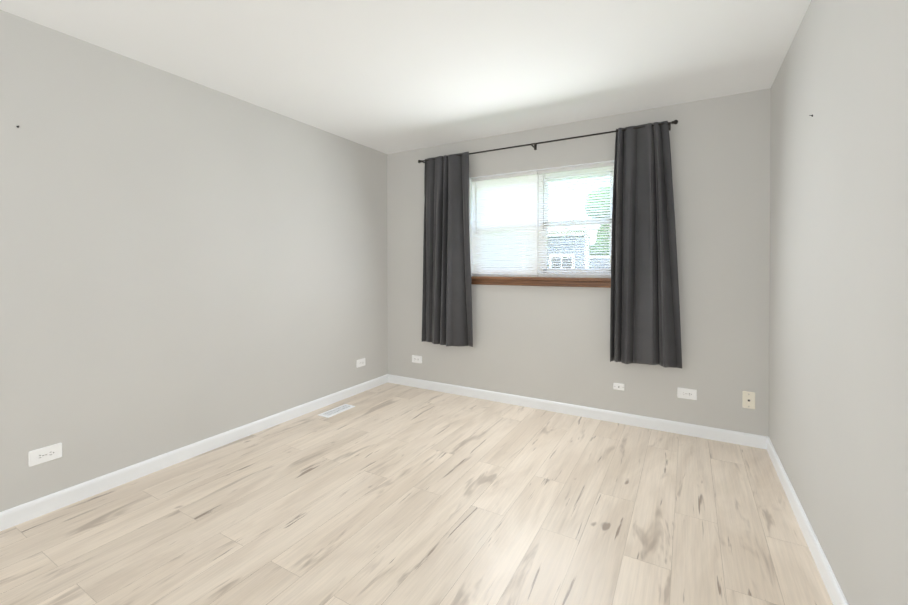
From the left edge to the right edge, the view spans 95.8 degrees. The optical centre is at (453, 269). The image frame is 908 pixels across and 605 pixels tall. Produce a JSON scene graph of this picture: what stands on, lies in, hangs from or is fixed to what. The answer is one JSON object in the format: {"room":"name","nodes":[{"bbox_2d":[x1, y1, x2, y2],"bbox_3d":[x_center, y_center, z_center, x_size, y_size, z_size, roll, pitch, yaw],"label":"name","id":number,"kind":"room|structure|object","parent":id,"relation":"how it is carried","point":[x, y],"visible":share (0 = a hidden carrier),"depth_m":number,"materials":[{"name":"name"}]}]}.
{"room":"empty bedroom","nodes":[
{"label":"empty bedroom","id":0,"kind":"room"},
{"bbox_2d":[0,10,387,511],"bbox_3d":[-2.020,0.000,2.272,0.160,2.440,5.309,0,0,30],"label":"wall","id":1,"kind":"structure","parent":0,"point":[184,262],"depth_m":2.49,"materials":[{"name":"grey paint"}]},
{"bbox_2d":[28,443,61,466],"bbox_3d":[-2.048,0.927,2.059,0.009,0.076,0.124,0,0,30],"label":"electrical outlet","id":2,"kind":"object","parent":1,"relation":"attached to","point":[44,454],"visible":1,"depth_m":2.05,"materials":[{"name":"white plastic"}]},
{"bbox_2d":[0,374,387,530],"bbox_3d":[-1.944,1.177,2.237,0.014,0.085,4.989,0,0,30],"label":"baseboard","id":3,"kind":"structure","parent":1,"relation":"attached to","point":[22,513],"depth_m":2.48,"materials":[{"name":"white wood"}]},
{"bbox_2d":[356,358,364,367],"bbox_3d":[-0.915,0.917,4.044,0.009,0.076,0.124,0,0,30],"label":"electrical outlet","id":4,"kind":"object","parent":1,"relation":"attached to","point":[360,362],"visible":1,"depth_m":4.03,"materials":[{"name":"white plastic"}]},
{"bbox_2d":[0,0,810,153],"bbox_3d":[-0.526,-1.274,1.410,3.599,0.120,5.309,0,0,30],"label":"ceiling","id":5,"kind":"structure","parent":0,"point":[389,76],"depth_m":2.31,"materials":[{"name":"white paint"}]},
{"bbox_2d":[0,383,832,604],"bbox_3d":[-0.526,1.286,1.428,3.599,0.120,5.309,0,0,30],"label":"floor","id":6,"kind":"structure","parent":0,"point":[390,494],"depth_m":1.98,"materials":[{"name":"beige wood"}]},
{"bbox_2d":[318,404,354,417],"bbox_3d":[-1.004,1.207,3.524,0.125,0.007,0.320,0,0,30],"label":"floor vent","id":7,"kind":"object","parent":6,"relation":"in","point":[334,411],"visible":1,"depth_m":3.52,"materials":[{"name":"white metal"}]},
{"bbox_2d":[387,88,770,436],"bbox_3d":[0.750,-0.010,3.655,3.279,2.440,0.160,0,0,30],"label":"wall","id":8,"kind":"structure","parent":0,"point":[550,343],"depth_m":3.19,"materials":[{"name":"grey paint"}]},
{"bbox_2d":[412,355,421,363],"bbox_3d":[-0.381,0.919,4.210,0.124,0.076,0.009,0,0,30],"label":"electrical outlet","id":9,"kind":"object","parent":8,"relation":"attached to","point":[416,359],"visible":1,"depth_m":4.21,"materials":[{"name":"white plastic"}]},
{"bbox_2d":[471,276,610,287],"bbox_3d":[0.737,0.103,3.611,1.390,0.074,0.130,0,0,30],"label":"window sill","id":10,"kind":"structure","parent":8,"relation":"attached to","point":[556,281],"depth_m":3.54,"materials":[{"name":"brown wood"}]},
{"bbox_2d":[469,160,613,277],"bbox_3d":[0.759,-0.403,3.647,1.330,0.945,0.159,0,0,30],"label":"window","id":11,"kind":"structure","parent":8,"relation":"in","point":[538,235],"depth_m":3.61,"materials":[{"name":"white plastic"}]},
{"bbox_2d":[471,162,613,277],"bbox_3d":[0.737,-0.402,3.608,1.306,0.927,0.036,0,0,30],"label":"window blinds","id":12,"kind":"object","parent":11,"relation":"in","point":[510,193],"depth_m":3.64,"materials":[{"name":"white plastic"}]},
{"bbox_2d":[418,120,677,162],"bbox_3d":[0.647,-1.074,3.555,2.276,0.060,0.101,0,0,30],"label":"curtain rod","id":13,"kind":"object","parent":8,"relation":"attached to","point":[535,144],"visible":0.83,"depth_m":3.42,"materials":[{"name":"grey metal"}]},
{"bbox_2d":[421,152,472,346],"bbox_3d":[-0.073,-0.183,3.929,0.578,1.822,0.090,0,0,30],"label":"curtain","id":14,"kind":"object","parent":13,"relation":"hanging from","point":[447,307],"visible":1,"depth_m":3.90,"materials":[{"name":"fabric"}]},
{"bbox_2d":[610,121,681,367],"bbox_3d":[1.431,-0.185,3.068,0.489,1.807,0.088,0,0,30],"label":"curtain","id":15,"kind":"object","parent":13,"relation":"hanging from","point":[645,326],"visible":1,"depth_m":3.06,"materials":[{"name":"fabric"}]},
{"bbox_2d":[388,374,763,448],"bbox_3d":[0.702,1.168,3.590,3.210,0.085,0.014,0,0,30],"label":"baseboard","id":16,"kind":"structure","parent":8,"relation":"attached to","point":[735,437],"depth_m":3.32,"materials":[{"name":"white wood"}]},
{"bbox_2d":[613,383,624,390],"bbox_3d":[1.303,0.926,3.244,0.082,0.052,0.018,0,0,30],"label":"electrical outlet","id":17,"kind":"object","parent":8,"relation":"attached to","point":[617,386],"visible":1,"depth_m":3.25,"materials":[{"name":"white plastic"}]},
{"bbox_2d":[677,387,696,399],"bbox_3d":[1.712,0.911,3.015,0.124,0.076,0.009,0,0,30],"label":"electrical outlet","id":18,"kind":"object","parent":8,"relation":"attached to","point":[686,393],"visible":1,"depth_m":3.01,"materials":[{"name":"white plastic"}]},
{"bbox_2d":[742,391,754,408],"bbox_3d":[2.035,0.900,2.831,0.072,0.117,0.009,0,0,30],"label":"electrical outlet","id":19,"kind":"object","parent":8,"relation":"attached to","point":[748,400],"visible":1,"depth_m":2.83,"materials":[{"name":"white plastic"}]},
{"bbox_2d":[769,0,907,604],"bbox_3d":[0.967,0.012,0.567,0.160,2.440,5.309,0,0,30],"label":"wall","id":20,"kind":"structure","parent":0,"point":[838,374],"depth_m":1.43,"materials":[{"name":"grey paint"}]},
{"bbox_2d":[764,436,848,604],"bbox_3d":[0.891,1.189,0.619,0.014,0.085,4.989,0,0,30],"label":"baseboard","id":21,"kind":"structure","parent":20,"relation":"attached to","point":[837,597],"depth_m":1.81,"materials":[{"name":"white wood"}]},
{"label":"outside","id":22,"kind":"structure","parent":0,"visible":0},
{"bbox_3d":[15.792,1.394,33.325,80.000,0.100,66.231,0,0,30],"label":"ground","id":23,"kind":"structure","parent":22,"visible":0},
{"bbox_2d":[481,228,608,267],"bbox_3d":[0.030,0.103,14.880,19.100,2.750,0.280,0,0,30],"label":"house","id":24,"kind":"structure","parent":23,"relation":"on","point":[561,252],"depth_m":12.78,"materials":[{"name":"white"}]},
{"bbox_2d":[585,185,609,233],"bbox_3d":[9.421,-1.735,23.910,3.420,6.315,3.372,0,0,30],"label":"tree","id":25,"kind":"object","parent":23,"relation":"on","point":[598,204],"depth_m":23.20,"materials":[{"name":"green plant"}]},
{"bbox_2d":[590,230,608,254],"bbox_3d":[5.048,0.041,13.729,1.510,2.911,1.812,0,0,30],"label":"tree","id":26,"kind":"object","parent":23,"relation":"on","point":[600,243],"depth_m":13.24,"materials":[{"name":"green plant"}]}
]}

